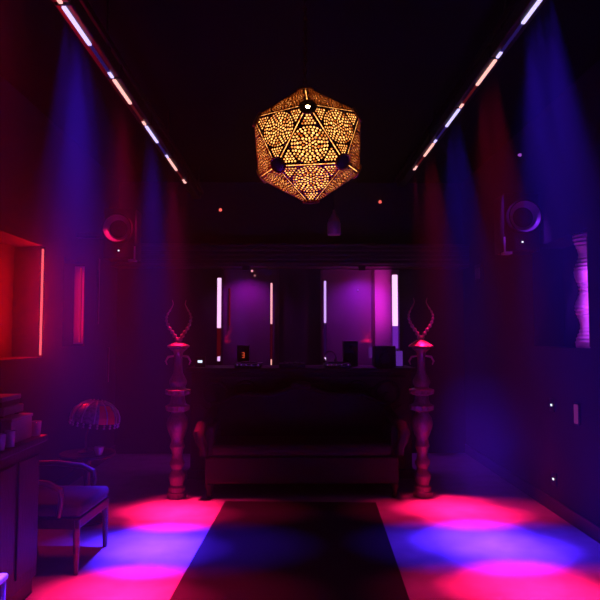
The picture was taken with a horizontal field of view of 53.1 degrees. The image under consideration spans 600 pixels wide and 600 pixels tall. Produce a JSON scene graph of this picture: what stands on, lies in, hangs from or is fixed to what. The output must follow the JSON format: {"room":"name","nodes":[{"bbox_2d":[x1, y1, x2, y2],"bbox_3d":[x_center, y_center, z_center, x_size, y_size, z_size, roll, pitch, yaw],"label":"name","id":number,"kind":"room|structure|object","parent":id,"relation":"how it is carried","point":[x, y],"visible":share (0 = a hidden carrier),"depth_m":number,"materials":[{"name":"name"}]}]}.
{"room":"entertainment venue","nodes":[
{"label":"entertainment venue","id":0,"kind":"room"},
{"bbox_2d":[0,75,118,482],"bbox_3d":[-2.700,-0.076,3.320,0.500,3.750,9.900,0,-3,-1],"label":"wall","id":1,"kind":"structure","parent":0,"point":[52,190],"depth_m":6.01,"materials":[{"name":"grey paint"}]},
{"bbox_2d":[39,249,44,354],"bbox_3d":[-2.499,0.018,5.805,0.023,1.030,0.025,0,-3,-1],"label":"led strip","id":2,"kind":"object","parent":1,"relation":"attached to","point":[43,250],"visible":1,"depth_m":5.80,"materials":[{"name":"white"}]},
{"bbox_2d":[73,266,84,343],"bbox_3d":[-2.564,0.054,6.917,0.117,0.900,0.107,0,-3,-1],"label":"light","id":3,"kind":"object","parent":1,"relation":"attached to","point":[79,270],"visible":1,"depth_m":6.96,"materials":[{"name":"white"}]},
{"bbox_2d":[79,268,81,341],"bbox_3d":[-2.517,0.057,6.872,0.016,0.850,0.016,0,-3,-1],"label":"diffuser","id":4,"kind":"object","parent":3,"relation":"attached to","point":[80,299],"depth_m":6.87,"materials":[{"name":"red plastic"}]},
{"bbox_2d":[54,445,114,485],"bbox_3d":[-2.442,1.736,3.216,0.015,0.120,9.900,0,-3,-1],"label":"baseboard","id":5,"kind":"structure","parent":1,"relation":"attached to","point":[66,480],"depth_m":6.62,"materials":[{"name":"grey"}]},
{"bbox_2d":[97,259,99,323],"bbox_3d":[-2.502,-0.109,7.448,0.020,0.810,0.030,0,-3,-1],"label":"trim","id":6,"kind":"structure","parent":1,"relation":"attached to","point":[98,286],"depth_m":7.43,"materials":[{"name":"brown wood"}]},
{"bbox_2d":[107,347,108,381],"bbox_3d":[-2.508,0.846,7.842,0.020,0.450,0.030,0,-3,-1],"label":"trim","id":7,"kind":"structure","parent":1,"relation":"attached to","point":[108,347],"depth_m":7.83,"materials":[{"name":"brown wood"}]},
{"bbox_2d":[76,208,141,261],"bbox_3d":[-2.145,-0.710,6.678,0.700,0.596,0.391,0,-3,-1],"label":"wall speaker","id":8,"kind":"object","parent":1,"relation":"attached to","point":[121,227],"visible":1,"depth_m":6.57,"materials":[{"name":"black plastic"}]},
{"bbox_2d":[114,182,465,453],"bbox_3d":[-0.126,0.229,8.400,6.000,3.750,0.200,0,-3,-1],"label":"wall","id":9,"kind":"structure","parent":0,"point":[252,212],"depth_m":8.33,"materials":[{"name":"grey paint"}]},
{"bbox_2d":[217,278,222,360],"bbox_3d":[-1.084,0.266,8.145,0.062,1.111,0.273,0,-3,-1],"label":"tube","id":10,"kind":"object","parent":9,"relation":"attached to","point":[219,280],"visible":1,"depth_m":8.02,"materials":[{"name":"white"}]},
{"bbox_2d":[217,328,220,355],"bbox_3d":[-1.082,0.563,8.006,0.050,0.378,0.031,0,-3,-1],"label":"diffuser","id":11,"kind":"object","parent":10,"relation":"attached to","point":[218,329],"depth_m":7.99,"materials":[{"name":"red plastic"}]},
{"bbox_2d":[217,278,220,327],"bbox_3d":[-1.082,0.039,8.037,0.050,0.672,0.031,0,-3,-1],"label":"diffuser","id":12,"kind":"object","parent":10,"relation":"attached to","point":[218,279],"depth_m":8.02,"materials":[{"name":"white plastic"}]},
{"bbox_2d":[221,269,278,364],"bbox_3d":[-0.689,0.400,8.250,0.790,1.650,0.058,0,-3,-1],"label":"wall mirror","id":13,"kind":"object","parent":9,"relation":"attached to","point":[250,291],"depth_m":8.26,"materials":[{"name":"grey mirror"}]},
{"bbox_2d":[270,283,272,364],"bbox_3d":[-0.391,0.328,8.233,0.040,1.119,0.111,0,-3,-1],"label":"tube","id":14,"kind":"object","parent":9,"relation":"attached to","point":[271,284],"visible":1,"depth_m":8.18,"materials":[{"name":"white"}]},
{"bbox_2d":[270,324,271,358],"bbox_3d":[-0.391,0.567,8.172,0.026,0.479,0.019,0,-3,-1],"label":"diffuser","id":15,"kind":"object","parent":14,"relation":"attached to","point":[270,324],"depth_m":8.16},
{"bbox_2d":[270,283,271,323],"bbox_3d":[-0.391,0.047,8.204,0.026,0.562,0.019,0,-3,-1],"label":"diffuser","id":16,"kind":"object","parent":14,"relation":"attached to","point":[270,283],"depth_m":8.20,"materials":[{"name":"plastic"}]},
{"bbox_2d":[111,243,469,268],"bbox_3d":[-0.122,-0.596,8.187,4.800,0.310,0.325,0,-3,-1],"label":"trim","id":17,"kind":"structure","parent":9,"relation":"attached to","point":[153,255],"depth_m":8.04,"materials":[{"name":"grey wood"}]},
{"bbox_2d":[323,281,326,361],"bbox_3d":[0.343,0.301,8.244,0.042,1.121,0.113,0,-3,-1],"label":"tube","id":18,"kind":"object","parent":9,"relation":"attached to","point":[324,282],"visible":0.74,"depth_m":8.20,"materials":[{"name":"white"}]},
{"bbox_2d":[324,323,325,356],"bbox_3d":[0.343,0.548,8.184,0.030,0.468,0.021,0,-3,-1],"label":"diffuser","id":19,"kind":"object","parent":18,"relation":"attached to","point":[324,323],"depth_m":8.17,"materials":[{"name":"purple plastic"}]},
{"bbox_2d":[324,281,325,322],"bbox_3d":[0.343,0.026,8.215,0.030,0.576,0.021,0,-3,-1],"label":"diffuser","id":20,"kind":"object","parent":18,"relation":"attached to","point":[324,281],"depth_m":8.20,"materials":[{"name":"white plastic"}]},
{"bbox_2d":[321,269,374,364],"bbox_3d":[0.656,0.402,8.278,0.740,1.650,0.043,0,-3,-1],"label":"wall mirror","id":21,"kind":"object","parent":9,"relation":"attached to","point":[350,311],"visible":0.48,"depth_m":8.29,"materials":[{"name":"grey mirror"}]},
{"bbox_2d":[358,266,365,270],"bbox_3d":[0.827,-0.421,8.005,0.100,0.060,0.045,0,-3,-1],"label":"light","id":22,"kind":"object","parent":9,"relation":"attached to","point":[360,268],"visible":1,"depth_m":7.98,"materials":[{"name":"black"}]},
{"bbox_2d":[374,270,399,350],"bbox_3d":[1.206,0.687,8.278,0.340,2.220,0.030,0,-3,-1],"label":"trim","id":23,"kind":"structure","parent":9,"relation":"attached to","point":[382,285],"depth_m":8.30,"materials":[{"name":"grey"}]},
{"bbox_2d":[390,275,397,350],"bbox_3d":[1.275,0.186,8.181,0.080,1.037,0.282,0,-3,-1],"label":"tube","id":24,"kind":"object","parent":9,"relation":"attached to","point":[394,289],"visible":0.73,"depth_m":8.05,"materials":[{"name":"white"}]},
{"bbox_2d":[392,326,397,347],"bbox_3d":[1.277,0.498,8.041,0.068,0.300,0.040,0,-3,-1],"label":"diffuser","id":25,"kind":"object","parent":24,"relation":"attached to","point":[394,328],"depth_m":8.02,"materials":[{"name":"purple plastic"}]},
{"bbox_2d":[392,275,397,325],"bbox_3d":[1.277,0.005,8.070,0.068,0.688,0.040,0,-3,-1],"label":"diffuser","id":26,"kind":"object","parent":24,"relation":"attached to","point":[394,277],"depth_m":8.05,"materials":[{"name":"white plastic"}]},
{"bbox_2d":[0,0,599,182],"bbox_3d":[-0.051,-2.042,3.528,6.000,0.200,10.400,0,-3,-1],"label":"ceiling","id":27,"kind":"structure","parent":0,"point":[215,65],"depth_m":4.87,"materials":[{"name":"black paint"}]},
{"bbox_2d":[79,0,202,194],"bbox_3d":[-1.231,-1.710,4.693,0.050,0.325,6.200,0,-3,-1],"label":"rail","id":28,"kind":"object","parent":27,"relation":"hanging from","point":[104,33],"visible":0.77,"depth_m":4.25,"materials":[{"name":"black metal"}]},
{"bbox_2d":[52,0,69,3],"bbox_3d":[-1.200,-1.594,2.610,0.090,0.155,0.855,0,-3,-1],"label":"light bar","id":29,"kind":"object","parent":28,"relation":"hanging from","point":[58,1],"visible":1,"depth_m":3.01,"materials":[{"name":"black"}]},
{"bbox_2d":[55,0,119,77],"bbox_3d":[-1.213,-1.542,3.483,0.090,0.155,0.855,0,-3,-1],"label":"light bar","id":30,"kind":"object","parent":28,"relation":"hanging from","point":[74,13],"visible":1,"depth_m":3.40,"materials":[{"name":"black"}]},
{"bbox_2d":[107,65,150,124],"bbox_3d":[-1.226,-1.489,4.357,0.090,0.155,0.855,0,-3,-1],"label":"light bar","id":31,"kind":"object","parent":28,"relation":"hanging from","point":[121,84],"visible":0.95,"depth_m":4.28,"materials":[{"name":"black"}]},
{"bbox_2d":[141,113,172,157],"bbox_3d":[-1.239,-1.437,5.230,0.090,0.155,0.855,0,-3,-1],"label":"light bar","id":32,"kind":"object","parent":28,"relation":"hanging from","point":[153,131],"visible":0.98,"depth_m":5.16,"materials":[{"name":"black"}]},
{"bbox_2d":[164,147,187,181],"bbox_3d":[-1.252,-1.384,6.103,0.090,0.155,0.855,0,-3,-1],"label":"light bar","id":33,"kind":"object","parent":28,"relation":"hanging from","point":[174,162],"visible":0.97,"depth_m":6.04,"materials":[{"name":"black"}]},
{"bbox_2d":[181,171,199,198],"bbox_3d":[-1.265,-1.333,6.977,0.090,0.154,0.855,0,-3,-1],"label":"light bar","id":34,"kind":"object","parent":28,"relation":"hanging from","point":[189,185],"visible":0.91,"depth_m":6.90,"materials":[{"name":"black metal"}]},
{"bbox_2d":[252,0,361,203],"bbox_3d":[0.045,-1.244,3.382,0.596,1.408,0.588,-3,-4,38],"label":"lantern","id":35,"kind":"object","parent":27,"relation":"hanging from","point":[307,143],"visible":1,"depth_m":3.17,"materials":[{"name":"gold metal"}]},
{"bbox_2d":[327,191,340,235],"bbox_3d":[0.400,-1.246,7.094,0.156,0.963,0.156,0,-3,-1],"label":"pendant lamp","id":36,"kind":"object","parent":27,"relation":"hanging from","point":[333,225],"visible":0.95,"depth_m":7.02,"materials":[{"name":"grey"}]},
{"bbox_2d":[394,0,520,182],"bbox_3d":[1.301,-1.792,4.736,0.050,0.155,6.200,0,-3,-1],"label":"rail","id":37,"kind":"object","parent":27,"relation":"hanging from","point":[508,10],"visible":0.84,"depth_m":4.59,"materials":[{"name":"black metal"}]},
{"bbox_2d":[397,158,418,186],"bbox_3d":[1.266,-1.498,7.065,0.090,0.154,0.855,0,-3,-1],"label":"light bar","id":38,"kind":"object","parent":37,"relation":"hanging from","point":[409,171],"visible":0.9,"depth_m":7.01,"materials":[{"name":"black metal"}]},
{"bbox_2d":[411,132,437,167],"bbox_3d":[1.279,-1.550,6.191,0.090,0.155,0.855,0,-3,-1],"label":"light bar","id":39,"kind":"object","parent":37,"relation":"hanging from","point":[427,146],"visible":0.94,"depth_m":6.12,"materials":[{"name":"black"}]},
{"bbox_2d":[430,96,464,142],"bbox_3d":[1.292,-1.602,5.318,0.090,0.155,0.855,0,-3,-1],"label":"light bar","id":40,"kind":"object","parent":37,"relation":"hanging from","point":[451,113],"visible":0.96,"depth_m":5.24,"materials":[{"name":"black"}]},
{"bbox_2d":[455,46,501,107],"bbox_3d":[1.305,-1.654,4.445,0.090,0.155,0.855,0,-3,-1],"label":"light bar","id":41,"kind":"object","parent":37,"relation":"hanging from","point":[487,64],"visible":0.96,"depth_m":4.36,"materials":[{"name":"black"}]},
{"bbox_2d":[490,0,545,57],"bbox_3d":[1.318,-1.707,3.571,0.090,0.155,0.855,0,-3,-1],"label":"light bar","id":42,"kind":"object","parent":37,"relation":"hanging from","point":[525,10],"visible":1,"depth_m":3.63,"materials":[{"name":"black"}]},
{"bbox_2d":[24,453,599,599],"bbox_3d":[-0.051,1.901,3.292,6.000,0.200,10.400,0,-3,-1],"label":"floor","id":43,"kind":"structure","parent":0,"point":[479,536],"depth_m":4.77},
{"bbox_2d":[0,573,7,599],"bbox_3d":[-1.648,1.560,2.787,0.390,0.420,0.400,0,-3,-1],"label":"stool","id":44,"kind":"object","parent":43,"relation":"on","point":[3,576],"visible":1,"depth_m":2.96,"materials":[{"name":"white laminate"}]},
{"bbox_2d":[0,434,47,599],"bbox_3d":[-2.013,1.325,3.462,0.800,0.970,0.730,0,-3,-1],"label":"cabinet","id":45,"kind":"object","parent":43,"relation":"on","point":[19,464],"depth_m":3.52,"materials":[{"name":"brown wood"}]},
{"bbox_2d":[0,433,5,450],"bbox_3d":[-1.661,0.785,3.314,0.068,0.090,0.068,0,-3,-1],"label":"tumbler","id":46,"kind":"object","parent":45,"relation":"on","point":[2,435],"visible":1,"depth_m":3.30,"materials":[{"name":"clear glass"}]},
{"bbox_2d":[3,430,15,447],"bbox_3d":[-1.657,0.791,3.424,0.068,0.090,0.068,0,-3,-1],"label":"tumbler","id":47,"kind":"object","parent":45,"relation":"on","point":[10,434],"visible":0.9,"depth_m":3.40,"materials":[{"name":"clear glass"}]},
{"bbox_2d":[0,413,32,442],"bbox_3d":[-1.825,0.773,3.613,0.310,0.150,0.290,0,-3,-1],"label":"storage box","id":48,"kind":"object","parent":45,"relation":"on","point":[21,422],"visible":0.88,"depth_m":3.60,"materials":[{"name":"grey"}]},
{"bbox_2d":[0,403,23,417],"bbox_3d":[-1.855,0.668,3.619,0.260,0.060,0.260,0,-3,-1],"label":"record player","id":49,"kind":"object","parent":48,"relation":"on","point":[13,409],"visible":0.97,"depth_m":3.59},
{"bbox_2d":[0,394,20,407],"bbox_3d":[-1.865,0.608,3.623,0.250,0.060,0.250,0,-3,-1],"label":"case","id":50,"kind":"object","parent":49,"relation":"on","point":[6,400],"visible":1,"depth_m":3.62,"materials":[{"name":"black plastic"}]},
{"bbox_2d":[0,434,47,459],"bbox_3d":[-2.013,0.861,3.490,0.800,0.040,0.730,0,-3,-1],"label":"countertop","id":51,"kind":"structure","parent":45,"relation":"on","point":[22,445],"depth_m":3.53,"materials":[{"name":"brown wood"}]},
{"bbox_2d":[31,420,41,435],"bbox_3d":[-1.678,0.815,3.813,0.068,0.090,0.068,0,-3,-1],"label":"tumbler","id":52,"kind":"object","parent":45,"relation":"on","point":[36,424],"visible":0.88,"depth_m":3.79,"materials":[{"name":"clear glass"}]},
{"bbox_2d":[37,460,108,575],"bbox_3d":[-1.810,1.453,4.336,0.686,0.819,0.624,0,-3,2],"label":"armchair","id":53,"kind":"object","parent":43,"relation":"on","point":[59,506],"visible":0.53,"depth_m":4.16,"materials":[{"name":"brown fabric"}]},
{"bbox_2d":[58,447,115,526],"bbox_3d":[-1.860,1.624,5.235,0.480,0.585,0.480,0,-3,-1],"label":"side table","id":54,"kind":"object","parent":43,"relation":"on","point":[71,455],"visible":0.56,"depth_m":5.15,"materials":[{"name":"brown wood"}]},
{"bbox_2d":[69,399,119,453],"bbox_3d":[-1.798,1.100,5.247,0.425,0.463,0.422,0,-3,-1],"label":"table lamp","id":55,"kind":"object","parent":54,"relation":"on","point":[98,412],"visible":1,"depth_m":5.13,"materials":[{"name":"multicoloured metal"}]},
{"bbox_2d":[94,446,104,455],"bbox_3d":[-1.718,1.289,5.127,0.090,0.070,0.089,0,-3,-1],"label":"cup","id":56,"kind":"object","parent":54,"relation":"on","point":[98,450],"visible":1,"depth_m":5.10,"materials":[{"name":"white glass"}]},
{"bbox_2d":[165,342,190,499],"bbox_3d":[-1.228,1.193,6.022,0.252,1.540,0.258,-3,-4,38],"label":"turned column","id":57,"kind":"structure","parent":43,"relation":"on","point":[177,423],"depth_m":5.95,"materials":[{"name":"brown wood"}]},
{"bbox_2d":[165,300,191,341],"bbox_3d":[-1.228,0.217,6.080,0.277,0.436,0.060,0,-3,-1],"label":"trophy","id":58,"kind":"object","parent":57,"relation":"on","point":[177,339],"visible":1,"depth_m":6.06,"materials":[{"name":"beige"}]},
{"bbox_2d":[170,501,409,599],"bbox_3d":[-0.067,1.806,3.493,1.450,0.012,4.550,0,-3,2],"label":"carpet runner","id":59,"kind":"object","parent":43,"relation":"on","point":[251,550],"visible":1,"depth_m":4.35,"materials":[{"name":"black carpet"}]},
{"bbox_2d":[185,365,416,478],"bbox_3d":[0.013,1.406,7.074,2.620,1.240,0.730,0,-3,-1],"label":"console table","id":60,"kind":"object","parent":43,"relation":"on","point":[210,384],"visible":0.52,"depth_m":6.79,"materials":[{"name":"brown wood"}]},
{"bbox_2d":[195,357,205,366],"bbox_3d":[-1.159,0.719,6.971,0.120,0.120,0.044,0,-3,-1],"label":"display","id":61,"kind":"object","parent":60,"relation":"on","point":[199,361],"visible":0.95,"depth_m":6.95,"materials":[{"name":"black plastic"}]},
{"bbox_2d":[237,345,249,361],"bbox_3d":[-0.692,0.675,7.331,0.150,0.250,0.104,0,-3,-1],"label":"display","id":62,"kind":"object","parent":60,"relation":"on","point":[243,351],"visible":0.66,"depth_m":7.29,"materials":[{"name":"black plastic"}]},
{"bbox_2d":[235,361,262,367],"bbox_3d":[-0.590,0.744,6.948,0.300,0.067,0.364,0,-3,-1],"label":"deck","id":63,"kind":"object","parent":60,"relation":"on","point":[245,364],"visible":1,"depth_m":6.77,"materials":[{"name":"black plastic"}]},
{"bbox_2d":[185,365,416,372],"bbox_3d":[0.013,0.812,7.110,2.620,0.050,0.730,0,-3,-1],"label":"countertop","id":64,"kind":"structure","parent":60,"relation":"on","point":[209,368],"depth_m":6.75,"materials":[{"name":"brown wood"}]},
{"bbox_2d":[323,351,336,361],"bbox_3d":[0.362,0.704,7.247,0.180,0.183,0.080,0,-3,-1],"label":"headphones","id":65,"kind":"object","parent":60,"relation":"on","point":[324,359],"visible":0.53,"depth_m":7.24,"materials":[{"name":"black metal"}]},
{"bbox_2d":[323,361,350,367],"bbox_3d":[0.429,0.745,6.963,0.300,0.067,0.364,0,-3,-1],"label":"deck","id":66,"kind":"object","parent":60,"relation":"on","point":[331,364],"visible":1,"depth_m":6.79,"materials":[{"name":"black plastic"}]},
{"bbox_2d":[342,341,357,365],"bbox_3d":[0.609,0.647,7.279,0.170,0.300,0.210,0,-3,-1],"label":"monitor speaker","id":67,"kind":"object","parent":60,"relation":"on","point":[349,348],"visible":0.94,"depth_m":7.19},
{"bbox_2d":[373,346,395,366],"bbox_3d":[0.986,0.660,7.043,0.240,0.245,0.232,0,-3,-1],"label":"monitor speaker","id":68,"kind":"object","parent":60,"relation":"on","point":[383,356],"visible":1,"depth_m":6.94},
{"bbox_2d":[396,351,403,366],"bbox_3d":[1.158,0.688,7.005,0.090,0.185,0.070,0,-3,-1],"label":"acrylic stand","id":69,"kind":"object","parent":60,"relation":"on","point":[399,354],"visible":0.93,"depth_m":6.99,"materials":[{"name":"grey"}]},
{"bbox_2d":[193,381,409,497],"bbox_3d":[0.015,1.423,6.263,2.150,1.110,0.789,0,-3,-1],"label":"settee","id":70,"kind":"object","parent":43,"relation":"on","point":[299,433],"visible":1,"depth_m":6.11,"materials":[{"name":"black fabric"}]},
{"bbox_2d":[212,436,391,456],"bbox_3d":[0.015,1.517,6.251,1.800,0.120,0.600,0,-3,-1],"label":"seat cushion","id":71,"kind":"object","parent":70,"relation":"on","point":[223,446],"depth_m":5.98,"materials":[{"name":"black fabric"}]},
{"bbox_2d":[408,340,433,498],"bbox_3d":[1.231,1.181,6.059,0.270,1.567,0.252,0,-3,-1],"label":"turned column","id":72,"kind":"structure","parent":43,"relation":"on","point":[421,422],"depth_m":5.99,"materials":[{"name":"brown wood"}]},
{"bbox_2d":[407,298,433,339],"bbox_3d":[1.231,0.194,6.119,0.277,0.436,0.060,0,-3,-1],"label":"trophy","id":73,"kind":"object","parent":72,"relation":"on","point":[420,337],"visible":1,"depth_m":6.10,"materials":[{"name":"beige"}]},
{"bbox_2d":[462,59,599,526],"bbox_3d":[2.599,-0.071,3.400,0.500,3.750,9.900,0,-3,-1],"label":"wall","id":74,"kind":"structure","parent":0,"point":[522,325],"depth_m":5.91,"materials":[{"name":"grey paint"}]},
{"bbox_2d":[474,263,483,283],"bbox_3d":[2.269,-0.334,7.619,0.033,0.240,0.280,0,-3,-1],"label":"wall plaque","id":75,"kind":"object","parent":74,"relation":"attached to","point":[478,269],"visible":1,"depth_m":7.58,"materials":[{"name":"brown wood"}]},
{"bbox_2d":[494,194,542,254],"bbox_3d":[2.130,-0.728,5.891,0.361,0.596,0.391,0,-3,-1],"label":"wall speaker","id":76,"kind":"object","parent":74,"relation":"attached to","point":[518,218],"visible":1,"depth_m":5.78,"materials":[{"name":"black plastic"}]},
{"bbox_2d":[465,444,599,542],"bbox_3d":[2.342,1.740,3.287,0.015,0.120,9.900,0,-3,-1],"label":"baseboard","id":77,"kind":"structure","parent":74,"relation":"attached to","point":[586,526],"depth_m":5.71,"materials":[{"name":"grey wood"}]},
{"bbox_2d":[549,398,554,411],"bbox_3d":[2.307,0.962,5.495,0.020,0.120,0.100,0,-3,-1],"label":"wall plate","id":78,"kind":"object","parent":74,"relation":"attached to","point":[551,400],"visible":1,"depth_m":5.48,"materials":[{"name":"black plastic"}]},
{"bbox_2d":[551,471,556,486],"bbox_3d":[2.307,1.627,5.452,0.020,0.120,0.100,0,-3,-1],"label":"wall plate","id":79,"kind":"object","parent":74,"relation":"attached to","point":[553,474],"visible":1,"depth_m":5.44,"materials":[{"name":"black plastic"}]},
{"bbox_2d":[574,403,580,425],"bbox_3d":[2.308,0.951,4.999,0.032,0.180,0.080,0,-3,-1],"label":"wall light","id":80,"kind":"object","parent":74,"relation":"attached to","point":[577,407],"visible":1,"depth_m":4.97,"materials":[{"name":"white plastic"}]},
{"bbox_2d":[574,404,577,423],"bbox_3d":[2.299,0.951,4.999,0.012,0.160,0.056,0,-3,-1],"label":"diffuser","id":81,"kind":"object","parent":80,"relation":"attached to","point":[575,405],"depth_m":4.99,"materials":[{"name":"purple plastic"}]},
{"bbox_2d":[572,232,589,347],"bbox_3d":[2.453,-0.079,5.071,0.258,0.966,0.258,0,-3,-1],"label":"column","id":82,"kind":"structure","parent":74,"relation":"in","point":[579,239],"depth_m":5.02,"materials":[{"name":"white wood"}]},
{"bbox_2d":[586,237,589,346],"bbox_3d":[2.362,-0.068,4.881,0.028,0.900,0.025,0,-3,-1],"label":"led strip","id":83,"kind":"object","parent":74,"relation":"attached to","point":[586,237],"visible":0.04,"depth_m":4.89,"materials":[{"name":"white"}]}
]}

